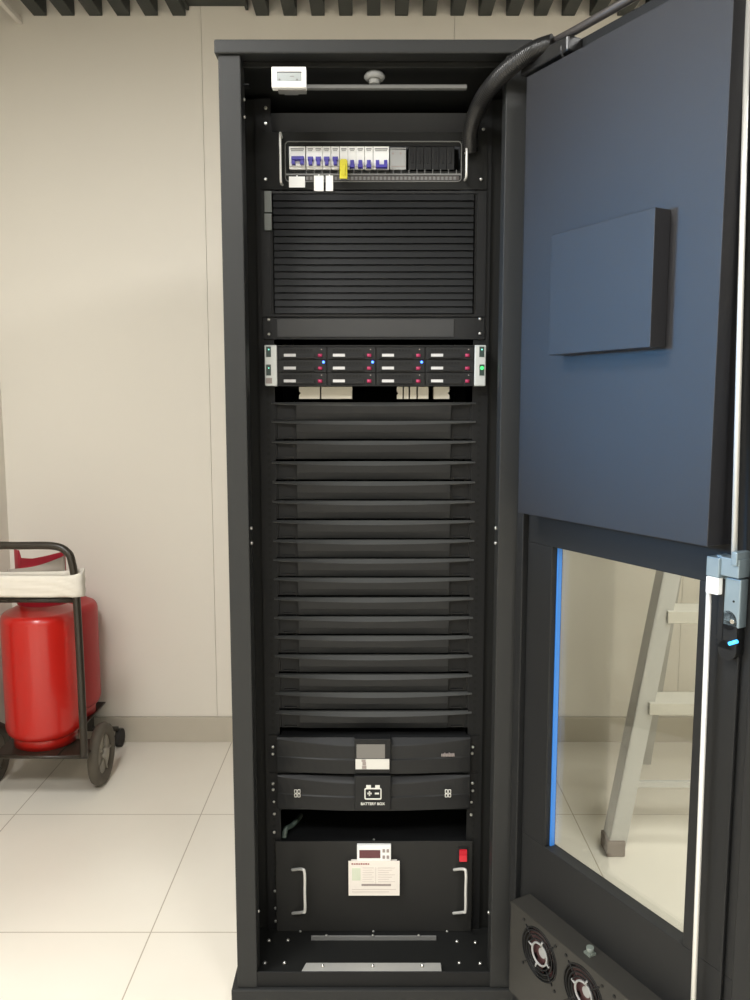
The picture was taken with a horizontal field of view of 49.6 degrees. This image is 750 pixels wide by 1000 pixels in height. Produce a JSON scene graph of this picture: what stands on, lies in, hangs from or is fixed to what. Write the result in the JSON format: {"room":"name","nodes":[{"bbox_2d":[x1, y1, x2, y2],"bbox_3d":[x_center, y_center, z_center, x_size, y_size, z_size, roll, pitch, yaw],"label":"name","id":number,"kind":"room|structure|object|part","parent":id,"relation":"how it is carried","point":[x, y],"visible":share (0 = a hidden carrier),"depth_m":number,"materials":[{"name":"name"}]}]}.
{"room":"server room","nodes":[
{"label":"server room","id":0,"kind":"room"},
{"bbox_2d":[0,382,11,723],"bbox_3d":[-1.440,-0.429,2.136,0.085,2.980,1.772,0,7,0],"label":"wall","id":1,"kind":"structure","parent":0,"point":[4,535],"depth_m":3.04,"materials":[{"name":"beige paint"}]},
{"bbox_2d":[0,742,691,999],"bbox_3d":[-0.303,1.283,0.751,5.800,0.100,5.122,0,7,0],"label":"floor","id":2,"kind":"structure","parent":0,"point":[124,887],"depth_m":2.35,"materials":[{"name":"beige tile"}]},
{"bbox_2d":[0,542,124,785],"bbox_3d":[-1.137,0.541,2.868,0.411,0.882,0.518,0,7,0],"label":"trolley","id":3,"kind":"object","parent":2,"relation":"on","point":[99,751],"visible":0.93,"depth_m":2.65,"materials":[{"name":"black metal"}]},
{"bbox_2d":[0,550,78,751],"bbox_3d":[-1.134,0.491,2.762,0.254,0.675,0.254,0,7,0],"label":"fire extinguisher","id":4,"kind":"object","parent":3,"relation":"on","point":[38,653],"visible":0.76,"depth_m":2.67,"materials":[{"name":"red metal"}]},
{"bbox_2d":[0,555,85,597],"bbox_3d":[-1.109,0.249,2.602,0.352,0.129,0.085,0,7,0],"label":"wrap","id":5,"kind":"object","parent":3,"relation":"attached to","point":[49,579],"visible":0.97,"depth_m":2.57,"materials":[{"name":"white fabric"}]},
{"bbox_3d":[-1.109,0.487,2.615,0.338,0.715,0.025,0,7,0],"label":"handle frame","id":6,"kind":"part","parent":3,"relation":"part of","materials":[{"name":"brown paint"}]},
{"bbox_2d":[71,596,100,716],"bbox_3d":[-1.143,0.536,3.016,0.222,0.526,0.222,0,7,0],"label":"gas cylinder","id":7,"kind":"object","parent":3,"relation":"on","point":[89,607],"visible":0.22,"depth_m":2.98,"materials":[{"name":"red metal"}]},
{"bbox_2d":[214,0,749,999],"bbox_3d":[0.147,0.091,1.897,0.917,1.999,1.523,0,7,0],"label":"tall cabinet","id":8,"kind":"object","parent":2,"relation":"on","point":[611,414],"depth_m":1.64,"materials":[{"name":"black metal"}]},
{"bbox_3d":[-0.279,0.104,1.695,0.043,1.929,0.070,0,7,0],"label":"frame post","id":9,"kind":"part","parent":8,"relation":"part of","materials":[{"name":"black metal"}]},
{"bbox_3d":[-0.237,0.084,1.848,0.034,1.883,0.051,0,7,0],"label":"mounting rail","id":10,"kind":"part","parent":8,"relation":"part of","materials":[{"name":"black metal"}]},
{"bbox_3d":[-0.296,0.049,2.169,0.008,1.929,0.885,0,7,0],"label":"panel","id":11,"kind":"part","parent":8,"relation":"part of","materials":[{"name":"black metal"}]},
{"bbox_3d":[-0.198,-0.718,1.708,0.005,0.106,0.033,0,7,0],"label":"handle","id":12,"kind":"part","parent":8,"relation":"part of","materials":[{"name":"metal"}]},
{"bbox_2d":[271,67,306,94],"bbox_3d":[-0.164,-0.807,1.570,0.066,0.045,0.065,0,7,0],"label":"meter","id":13,"kind":"object","parent":8,"relation":"attached to","point":[285,80],"visible":1,"depth_m":1.54,"materials":[{"name":"white plastic"}]},
{"bbox_3d":[-0.279,-0.006,2.631,0.043,1.929,0.045,0,7,0],"label":"frame post","id":14,"kind":"part","parent":8,"relation":"part of","materials":[{"name":"black metal"}]},
{"bbox_2d":[299,387,320,398],"bbox_3d":[-0.144,-0.238,1.803,0.046,0.026,0.035,0,7,0],"label":"foam block","id":15,"kind":"object","parent":8,"relation":"on","point":[306,392],"visible":1,"depth_m":1.79,"materials":[{"name":"beige plastic"}]},
{"bbox_2d":[321,387,351,398],"bbox_3d":[-0.084,-0.238,1.802,0.068,0.026,0.036,0,7,0],"label":"foam block","id":16,"kind":"object","parent":8,"relation":"on","point":[326,392],"visible":1,"depth_m":1.78,"materials":[{"name":"beige plastic"}]},
{"bbox_3d":[-0.021,-0.374,1.764,0.385,0.038,0.002,0,7,0],"label":"raised plate","id":17,"kind":"part","parent":8,"relation":"part of","materials":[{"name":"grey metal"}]},
{"bbox_3d":[-0.007,1.034,1.789,0.307,0.009,0.027,0,7,0],"label":"bracket plate","id":18,"kind":"part","parent":8,"relation":"part of","materials":[{"name":"metal"}]},
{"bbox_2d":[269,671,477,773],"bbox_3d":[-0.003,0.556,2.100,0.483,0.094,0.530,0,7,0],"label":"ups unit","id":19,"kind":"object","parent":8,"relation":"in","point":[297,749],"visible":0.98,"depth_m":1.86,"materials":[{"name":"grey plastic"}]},
{"bbox_2d":[361,759,365,768],"bbox_3d":[-0.025,0.599,1.838,0.011,0.022,0.001,0,7,0],"label":"print","id":20,"kind":"object","parent":19,"relation":"attached to","point":[363,761],"depth_m":1.84,"materials":[{"name":"grey paper"}]},
{"bbox_3d":[-0.003,-0.531,1.760,0.483,0.265,0.036,0,7,0],"label":"louvre panel","id":21,"kind":"part","parent":8,"relation":"part of","materials":[{"name":"black metal"}]},
{"bbox_3d":[-0.003,0.463,1.867,0.452,0.042,0.027,0,7,0],"label":"filler panel","id":22,"kind":"part","parent":8,"relation":"part of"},
{"bbox_3d":[-0.003,0.421,1.862,0.452,0.042,0.027,0,7,0],"label":"filler panel","id":23,"kind":"part","parent":8,"relation":"part of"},
{"bbox_3d":[-0.003,0.286,1.846,0.452,0.042,0.027,0,7,0],"label":"filler panel","id":24,"kind":"part","parent":8,"relation":"part of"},
{"bbox_3d":[-0.003,0.242,1.841,0.452,0.042,0.027,0,7,0],"label":"filler panel","id":25,"kind":"part","parent":8,"relation":"part of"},
{"bbox_3d":[-0.003,0.153,1.831,0.452,0.042,0.027,0,7,0],"label":"filler panel","id":26,"kind":"part","parent":8,"relation":"part of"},
{"bbox_3d":[-0.003,0.110,1.826,0.452,0.042,0.027,0,7,0],"label":"filler panel","id":27,"kind":"part","parent":8,"relation":"part of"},
{"bbox_3d":[-0.003,0.067,1.821,0.452,0.042,0.027,0,7,0],"label":"filler panel","id":28,"kind":"part","parent":8,"relation":"part of","materials":[{"name":"black metal"}]},
{"bbox_3d":[-0.003,-0.021,1.810,0.452,0.042,0.027,0,7,0],"label":"filler panel","id":29,"kind":"part","parent":8,"relation":"part of","materials":[{"name":"black metal"}]},
{"bbox_3d":[-0.003,-0.065,1.805,0.452,0.042,0.027,0,7,0],"label":"filler panel","id":30,"kind":"part","parent":8,"relation":"part of","materials":[{"name":"black metal"}]},
{"bbox_3d":[-0.003,-0.154,1.795,0.452,0.042,0.027,0,7,0],"label":"filler panel","id":31,"kind":"part","parent":8,"relation":"part of","materials":[{"name":"black metal"}]},
{"bbox_3d":[-0.003,-0.195,1.790,0.452,0.042,0.027,0,7,0],"label":"filler panel","id":32,"kind":"part","parent":8,"relation":"part of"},
{"bbox_3d":[-0.003,-0.719,1.723,0.377,0.084,0.003,0,7,0],"label":"outline frame","id":33,"kind":"part","parent":8,"relation":"part of","materials":[{"name":"plastic"}]},
{"bbox_3d":[-0.003,-0.193,1.787,0.340,0.035,0.021,0,7,0],"label":"plate","id":34,"kind":"part","parent":8,"relation":"part of","materials":[{"name":"grey plastic"}]},
{"bbox_3d":[-0.003,-0.152,1.792,0.340,0.035,0.021,0,7,0],"label":"plate","id":35,"kind":"part","parent":8,"relation":"part of","materials":[{"name":"grey plastic"}]},
{"bbox_3d":[-0.003,-0.063,1.802,0.340,0.035,0.021,0,7,0],"label":"plate","id":36,"kind":"part","parent":8,"relation":"part of","materials":[{"name":"grey plastic"}]},
{"bbox_3d":[-0.003,-0.018,1.808,0.340,0.035,0.021,0,7,0],"label":"plate","id":37,"kind":"part","parent":8,"relation":"part of","materials":[{"name":"grey plastic"}]},
{"bbox_3d":[-0.003,0.025,1.813,0.340,0.035,0.021,0,7,0],"label":"plate","id":38,"kind":"part","parent":8,"relation":"part of","materials":[{"name":"grey plastic"}]},
{"bbox_3d":[-0.003,0.069,1.818,0.340,0.035,0.021,0,7,0],"label":"plate","id":39,"kind":"part","parent":8,"relation":"part of","materials":[{"name":"grey plastic"}]},
{"bbox_3d":[-0.003,0.156,1.828,0.340,0.035,0.021,0,7,0],"label":"plate","id":40,"kind":"part","parent":8,"relation":"part of","materials":[{"name":"grey plastic"}]},
{"bbox_3d":[-0.003,0.199,1.833,0.340,0.035,0.021,0,7,0],"label":"plate","id":41,"kind":"part","parent":8,"relation":"part of","materials":[{"name":"grey plastic"}]},
{"bbox_3d":[-0.003,0.244,1.838,0.340,0.035,0.021,0,7,0],"label":"plate","id":42,"kind":"part","parent":8,"relation":"part of","materials":[{"name":"grey plastic"}]},
{"bbox_3d":[-0.003,0.377,1.854,0.340,0.035,0.021,0,7,0],"label":"plate","id":43,"kind":"part","parent":8,"relation":"part of","materials":[{"name":"grey plastic"}]},
{"bbox_3d":[-0.003,0.423,1.859,0.340,0.035,0.021,0,7,0],"label":"plate","id":44,"kind":"part","parent":8,"relation":"part of","materials":[{"name":"grey plastic"}]},
{"bbox_3d":[-0.003,0.465,1.864,0.340,0.035,0.021,0,7,0],"label":"plate","id":45,"kind":"part","parent":8,"relation":"part of","materials":[{"name":"grey plastic"}]},
{"bbox_3d":[-0.003,1.048,1.774,0.592,0.036,0.004,0,7,0],"label":"sill","id":46,"kind":"part","parent":8,"relation":"part of","materials":[{"name":"black metal"}]},
{"bbox_3d":[-0.003,-0.905,2.057,0.570,0.008,0.935,0,7,0],"label":"roof panel","id":47,"kind":"part","parent":8,"relation":"part of","materials":[{"name":"black metal"}]},
{"bbox_2d":[275,810,472,931],"bbox_3d":[-0.002,0.888,2.112,0.462,0.229,0.483,0,7,0],"label":"air conditioner","id":48,"kind":"object","parent":8,"relation":"in","point":[337,870],"visible":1,"depth_m":1.91,"materials":[{"name":"grey metal"}]},
{"bbox_2d":[282,813,302,837],"bbox_3d":[-0.202,0.838,2.142,0.042,0.182,0.458,0,7,-1],"label":"loose cable","id":49,"kind":"object","parent":48,"relation":"on","point":[298,818],"visible":0.76,"depth_m":1.93,"materials":[{"name":"black rubber"}]},
{"bbox_3d":[-0.179,0.915,1.892,0.009,0.136,0.053,-6,9,-43],"label":"handle","id":50,"kind":"part","parent":48,"relation":"part of","materials":[{"name":"metal"}]},
{"bbox_2d":[351,863,395,891],"bbox_3d":[-0.003,0.882,1.894,0.104,0.072,0.001,0,7,0],"label":"print","id":51,"kind":"object","parent":48,"relation":"attached to","point":[365,877],"depth_m":1.89,"materials":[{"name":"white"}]},
{"bbox_3d":[0.198,0.915,1.892,0.008,0.136,0.047,-5,8,-35],"label":"handle","id":52,"kind":"part","parent":48,"relation":"part of","materials":[{"name":"metal"}]},
{"bbox_3d":[0.205,0.829,1.899,0.022,0.034,0.003,0,7,0],"label":"switch frame","id":53,"kind":"part","parent":48,"relation":"part of","materials":[{"name":"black plastic"}]},
{"bbox_2d":[459,849,466,861],"bbox_3d":[0.206,0.831,1.894,0.017,0.027,0.007,0,7,0],"label":"rocker switch","id":54,"kind":"object","parent":48,"relation":"attached to","point":[462,852],"depth_m":1.89,"materials":[{"name":"red plastic"}]},
{"bbox_2d":[270,772,477,810],"bbox_3d":[-0.003,0.644,2.110,0.483,0.095,0.530,0,7,0],"label":"battery pack","id":55,"kind":"object","parent":8,"relation":"in","point":[289,791],"visible":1,"depth_m":1.86,"materials":[{"name":"grey plastic"}]},
{"bbox_3d":[-0.003,-0.373,1.764,0.483,0.048,0.006,0,7,0],"label":"flat blank panel","id":56,"kind":"part","parent":8,"relation":"part of","materials":[{"name":"black metal"}]},
{"bbox_3d":[-0.003,0.508,1.872,0.452,0.042,0.027,0,7,0],"label":"filler panel","id":57,"kind":"part","parent":8,"relation":"part of","materials":[{"name":"black metal"}]},
{"bbox_3d":[-0.003,-0.720,1.738,0.483,0.122,0.093,0,7,0],"label":"breaker panel","id":58,"kind":"part","parent":8,"relation":"part of","materials":[{"name":"black metal"}]},
{"bbox_3d":[-0.003,0.375,1.857,0.452,0.042,0.027,0,7,0],"label":"filler panel","id":59,"kind":"part","parent":8,"relation":"part of","materials":[{"name":"black plastic"}]},
{"bbox_3d":[-0.003,0.331,1.851,0.452,0.042,0.027,0,7,0],"label":"filler panel","id":60,"kind":"part","parent":8,"relation":"part of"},
{"bbox_3d":[-0.003,0.197,1.836,0.452,0.042,0.027,0,7,0],"label":"filler panel","id":61,"kind":"part","parent":8,"relation":"part of","materials":[{"name":"black plastic"}]},
{"bbox_3d":[-0.003,0.022,1.815,0.452,0.042,0.027,0,7,0],"label":"filler panel","id":62,"kind":"part","parent":8,"relation":"part of","materials":[{"name":"black metal"}]},
{"bbox_3d":[-0.003,-0.111,1.800,0.452,0.042,0.027,0,7,0],"label":"filler panel","id":63,"kind":"part","parent":8,"relation":"part of","materials":[{"name":"black metal"}]},
{"bbox_3d":[-0.003,-0.108,1.797,0.340,0.035,0.021,0,7,0],"label":"plate","id":64,"kind":"part","parent":8,"relation":"part of","materials":[{"name":"grey plastic"}]},
{"bbox_3d":[-0.003,0.112,1.823,0.340,0.035,0.021,0,7,0],"label":"plate","id":65,"kind":"part","parent":8,"relation":"part of","materials":[{"name":"grey plastic"}]},
{"bbox_3d":[-0.003,0.288,1.843,0.340,0.035,0.021,0,7,0],"label":"plate","id":66,"kind":"part","parent":8,"relation":"part of","materials":[{"name":"grey plastic"}]},
{"bbox_3d":[-0.003,0.333,1.849,0.340,0.035,0.021,0,7,0],"label":"plate","id":67,"kind":"part","parent":8,"relation":"part of","materials":[{"name":"grey plastic"}]},
{"bbox_3d":[-0.003,0.510,1.869,0.340,0.035,0.021,0,7,0],"label":"plate","id":68,"kind":"part","parent":8,"relation":"part of","materials":[{"name":"grey plastic"}]},
{"bbox_3d":[-0.003,0.996,2.260,0.570,0.025,0.974,0,7,0],"label":"panel","id":69,"kind":"part","parent":8,"relation":"part of","materials":[{"name":"black metal"}]},
{"bbox_3d":[-0.003,-0.007,2.628,0.508,1.883,0.010,0,7,0],"label":"panel","id":70,"kind":"part","parent":8,"relation":"part of","materials":[{"name":"black metal"}]},
{"bbox_2d":[364,70,384,83],"bbox_3d":[-0.001,-0.834,1.606,0.041,0.022,0.041,0,7,0],"label":"smoke detector","id":71,"kind":"object","parent":8,"relation":"attached to","point":[372,76],"visible":1,"depth_m":1.59,"materials":[{"name":"grey plastic"}]},
{"bbox_3d":[-0.001,-0.828,1.607,0.027,0.009,0.027,0,7,0],"label":"stem","id":72,"kind":"part","parent":71,"relation":"part of","materials":[{"name":"grey plastic"}]},
{"bbox_2d":[264,345,485,389],"bbox_3d":[0.001,-0.317,1.985,0.476,0.087,0.495,0,7,0],"label":"server","id":73,"kind":"object","parent":8,"relation":"in","point":[358,367],"visible":1,"depth_m":1.74,"materials":[{"name":"black plastic"}]},
{"bbox_2d":[397,387,402,398],"bbox_3d":[0.055,-0.238,1.803,0.012,0.026,0.035,0,7,0],"label":"foam block","id":74,"kind":"object","parent":8,"relation":"on","point":[399,389],"visible":1,"depth_m":1.79,"materials":[{"name":"beige plastic"}]},
{"bbox_2d":[403,387,408,398],"bbox_3d":[0.069,-0.238,1.803,0.010,0.026,0.035,0,7,0],"label":"foam block","id":75,"kind":"object","parent":8,"relation":"on","point":[405,389],"visible":1,"depth_m":1.79,"materials":[{"name":"beige plastic"}]},
{"bbox_2d":[409,387,415,398],"bbox_3d":[0.084,-0.238,1.803,0.014,0.026,0.035,0,7,0],"label":"foam block","id":76,"kind":"object","parent":8,"relation":"on","point":[412,394],"visible":1,"depth_m":1.79,"materials":[{"name":"beige plastic"}]},
{"bbox_2d":[417,387,427,398],"bbox_3d":[0.106,-0.238,1.802,0.023,0.026,0.036,0,7,0],"label":"foam block","id":77,"kind":"object","parent":8,"relation":"on","point":[422,392],"visible":1,"depth_m":1.78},
{"bbox_2d":[433,387,448,398],"bbox_3d":[0.147,-0.238,1.803,0.034,0.026,0.035,0,7,0],"label":"foam block","id":78,"kind":"object","parent":8,"relation":"on","point":[438,392],"visible":1,"depth_m":1.79,"materials":[{"name":"beige plastic"}]},
{"bbox_3d":[0.273,-0.006,2.631,0.043,1.929,0.045,0,7,0],"label":"frame post","id":79,"kind":"part","parent":8,"relation":"part of","materials":[{"name":"black metal"}]},
{"bbox_3d":[0.192,-0.707,1.709,0.005,0.064,0.033,0,7,0],"label":"handle","id":80,"kind":"part","parent":8,"relation":"part of","materials":[{"name":"metal"}]},
{"bbox_3d":[0.290,0.049,2.169,0.008,1.929,0.885,0,7,0],"label":"panel","id":81,"kind":"part","parent":8,"relation":"part of","materials":[{"name":"black metal"}]},
{"bbox_3d":[0.232,0.084,1.848,0.034,1.883,0.051,0,7,0],"label":"mounting rail","id":82,"kind":"part","parent":8,"relation":"part of","materials":[{"name":"black metal"}]},
{"bbox_3d":[0.273,0.104,1.695,0.043,1.929,0.070,0,7,0],"label":"frame post","id":83,"kind":"part","parent":8,"relation":"part of","materials":[{"name":"black metal"}]},
{"bbox_2d":[462,0,637,152],"bbox_3d":[0.357,-0.759,1.369,0.080,0.142,0.771,-4,8,-28],"label":"cable loom","id":84,"kind":"object","parent":8,"relation":"attached to","point":[539,53],"visible":0.98,"depth_m":1.48,"materials":[{"name":"black plastic"}]},
{"bbox_3d":[0.407,0.944,1.502,0.050,0.200,0.437,-4,8,-29],"label":"fan plate","id":85,"kind":"part","parent":8,"relation":"part of","materials":[{"name":"black metal"}]},
{"bbox_3d":[0.452,0.160,1.410,0.308,1.928,0.527,0,7,0],"label":"door","id":86,"kind":"part","parent":8,"relation":"part of","materials":[{"name":"metal"}]},
{"bbox_3d":[0.406,-0.354,1.352,0.050,0.804,0.438,-4,8,-29],"label":"door","id":87,"kind":"part","parent":8,"relation":"part of","materials":[{"name":"metal"}]},
{"bbox_3d":[0.511,0.606,1.284,0.008,0.943,0.020,-4,8,-29],"label":"lock rod","id":88,"kind":"part","parent":8,"relation":"part of","materials":[{"name":"metal"}]},
{"bbox_3d":[0.533,0.179,1.214,0.020,0.123,0.033,-4,8,-29],"label":"lock handle","id":89,"kind":"part","parent":8,"relation":"part of","materials":[{"name":"black plastic"}]},
{"bbox_2d":[728,640,737,645],"bbox_3d":[0.531,0.211,1.203,0.006,0.012,0.015,-4,8,-29],"label":"lamp","id":90,"kind":"object","parent":8,"relation":"attached to","point":[730,642],"depth_m":1.20,"materials":[{"name":"blue plastic"}]},
{"bbox_3d":[0.522,-0.331,1.155,0.008,0.848,0.035,-4,8,-29],"label":"lock rod","id":91,"kind":"part","parent":8,"relation":"part of","materials":[{"name":"metal"}]},
{"bbox_2d":[601,570,698,856],"bbox_3d":[1.197,0.133,2.581,1.040,1.760,0.636,0,7,0],"label":"step ladder","id":92,"kind":"object","parent":2,"relation":"on","point":[648,700],"visible":0.47,"depth_m":2.37,"materials":[{"name":"metal"}]},
{"bbox_3d":[1.017,0.149,2.697,0.034,1.700,0.415,-1,7,-6],"label":"leg","id":93,"kind":"part","parent":92,"relation":"part of","materials":[{"name":"metal"}]},
{"bbox_2d":[0,0,699,716],"bbox_3d":[-0.110,-0.537,3.056,6.214,2.980,0.080,0,7,0],"label":"wall","id":94,"kind":"structure","parent":0,"point":[112,362],"depth_m":3.01,"materials":[{"name":"white paint"}]},
{"bbox_2d":[0,0,22,23],"bbox_3d":[-1.260,-1.597,2.000,0.018,0.020,1.772,0,7,0],"label":"trim","id":95,"kind":"structure","parent":94,"relation":"attached to","point":[4,4],"depth_m":2.80,"materials":[{"name":"white metal"}]},
{"bbox_2d":[21,0,46,15],"bbox_3d":[-1.185,-1.517,0.673,0.047,0.119,4.418,0,7,0],"label":"trim","id":96,"kind":"structure","parent":94,"relation":"attached to","point":[36,7],"depth_m":2.83,"materials":[{"name":"grey metal"}]},
{"bbox_2d":[49,0,74,15],"bbox_3d":[-1.087,-1.517,0.673,0.047,0.119,4.418,0,7,0],"label":"trim","id":97,"kind":"structure","parent":94,"relation":"attached to","point":[64,7],"depth_m":2.82,"materials":[{"name":"grey metal"}]},
{"bbox_2d":[78,0,101,15],"bbox_3d":[-0.989,-1.517,0.673,0.047,0.119,4.418,0,7,0],"label":"trim","id":98,"kind":"structure","parent":94,"relation":"attached to","point":[92,7],"depth_m":2.82,"materials":[{"name":"grey metal"}]},
{"bbox_2d":[107,0,129,15],"bbox_3d":[-0.890,-1.517,0.673,0.047,0.119,4.418,0,7,0],"label":"trim","id":99,"kind":"structure","parent":94,"relation":"attached to","point":[120,7],"depth_m":2.82,"materials":[{"name":"grey metal"}]},
{"bbox_2d":[136,0,157,15],"bbox_3d":[-0.792,-1.517,0.673,0.047,0.119,4.418,0,7,0],"label":"trim","id":100,"kind":"structure","parent":94,"relation":"attached to","point":[148,7],"depth_m":2.83,"materials":[{"name":"grey metal"}]},
{"bbox_2d":[165,0,185,15],"bbox_3d":[-0.694,-1.517,0.673,0.047,0.119,4.418,0,7,0],"label":"trim","id":101,"kind":"structure","parent":94,"relation":"attached to","point":[177,8],"depth_m":2.82,"materials":[{"name":"grey metal"}]},
{"bbox_2d":[182,0,247,9],"bbox_3d":[-0.558,-1.526,0.672,0.220,0.100,4.418,0,7,0],"label":"trim","id":102,"kind":"structure","parent":94,"relation":"attached to","point":[187,3],"depth_m":2.84,"materials":[{"name":"black metal"}]},
{"bbox_2d":[251,0,268,15],"bbox_3d":[-0.398,-1.517,0.673,0.047,0.119,4.418,0,7,0],"label":"trim","id":103,"kind":"structure","parent":94,"relation":"attached to","point":[261,7],"depth_m":2.82,"materials":[{"name":"grey metal"}]},
{"bbox_2d":[280,0,296,15],"bbox_3d":[-0.300,-1.517,0.673,0.047,0.119,4.418,0,7,0],"label":"trim","id":104,"kind":"structure","parent":94,"relation":"attached to","point":[289,7],"depth_m":2.82,"materials":[{"name":"grey metal"}]},
{"bbox_2d":[309,0,324,15],"bbox_3d":[-0.202,-1.517,0.673,0.047,0.119,4.418,0,7,0],"label":"trim","id":105,"kind":"structure","parent":94,"relation":"attached to","point":[317,7],"depth_m":2.82,"materials":[{"name":"grey metal"}]},
{"bbox_2d":[338,0,352,15],"bbox_3d":[-0.103,-1.517,0.673,0.047,0.119,4.418,0,7,0],"label":"trim","id":106,"kind":"structure","parent":94,"relation":"attached to","point":[345,6],"depth_m":2.81,"materials":[{"name":"grey metal"}]},
{"bbox_2d":[367,0,380,15],"bbox_3d":[-0.005,-1.517,0.673,0.047,0.119,4.418,0,7,0],"label":"trim","id":107,"kind":"structure","parent":94,"relation":"attached to","point":[373,6],"depth_m":2.81,"materials":[{"name":"grey metal"}]},
{"bbox_2d":[77,717,692,741],"bbox_3d":[0.600,0.898,3.178,3.995,0.100,0.012,0,7,0],"label":"baseboard","id":108,"kind":"structure","parent":94,"relation":"attached to","point":[137,729],"depth_m":3.17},
{"bbox_2d":[478,0,495,15],"bbox_3d":[0.389,-1.517,0.673,0.047,0.119,4.418,0,7,0],"label":"trim","id":109,"kind":"structure","parent":94,"relation":"attached to","point":[485,7],"depth_m":2.82,"materials":[{"name":"black metal"}]},
{"bbox_2d":[506,0,524,15],"bbox_3d":[0.487,-1.517,0.673,0.047,0.119,4.418,0,7,0],"label":"trim","id":110,"kind":"structure","parent":94,"relation":"attached to","point":[513,7],"depth_m":2.82,"materials":[{"name":"black metal"}]},
{"bbox_2d":[534,0,553,15],"bbox_3d":[0.586,-1.517,0.673,0.047,0.119,4.418,0,7,0],"label":"trim","id":111,"kind":"structure","parent":94,"relation":"attached to","point":[541,7],"depth_m":2.82,"materials":[{"name":"black metal"}]},
{"bbox_2d":[562,0,581,15],"bbox_3d":[0.684,-1.517,0.673,0.047,0.119,4.418,0,7,0],"label":"trim","id":112,"kind":"structure","parent":94,"relation":"attached to","point":[569,7],"depth_m":2.82,"materials":[{"name":"black metal"}]},
{"bbox_2d":[589,0,610,15],"bbox_3d":[0.782,-1.517,0.673,0.047,0.119,4.418,0,7,0],"label":"trim","id":113,"kind":"structure","parent":94,"relation":"attached to","point":[596,6],"depth_m":2.81,"materials":[{"name":"black metal"}]},
{"bbox_2d":[617,0,639,15],"bbox_3d":[0.881,-1.517,0.673,0.047,0.119,4.418,0,7,0],"label":"trim","id":114,"kind":"structure","parent":94,"relation":"attached to","point":[632,6],"depth_m":2.83,"materials":[{"name":"black metal"}]},
{"bbox_2d":[395,0,408,15],"bbox_3d":[0.094,-1.517,0.673,0.047,0.119,4.418,0,7,0],"label":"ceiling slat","id":115,"kind":"structure","parent":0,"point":[401,6],"depth_m":2.81,"materials":[{"name":"black metal"}]},
{"bbox_2d":[423,0,437,15],"bbox_3d":[0.192,-1.517,0.673,0.047,0.119,4.418,0,7,0],"label":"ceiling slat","id":116,"kind":"structure","parent":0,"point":[429,6],"depth_m":2.82,"materials":[{"name":"black metal"}]},
{"bbox_2d":[450,0,466,15],"bbox_3d":[0.290,-1.517,0.673,0.047,0.119,4.418,0,7,0],"label":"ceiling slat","id":117,"kind":"structure","parent":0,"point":[457,7],"depth_m":2.82,"materials":[{"name":"black metal"}]}
]}

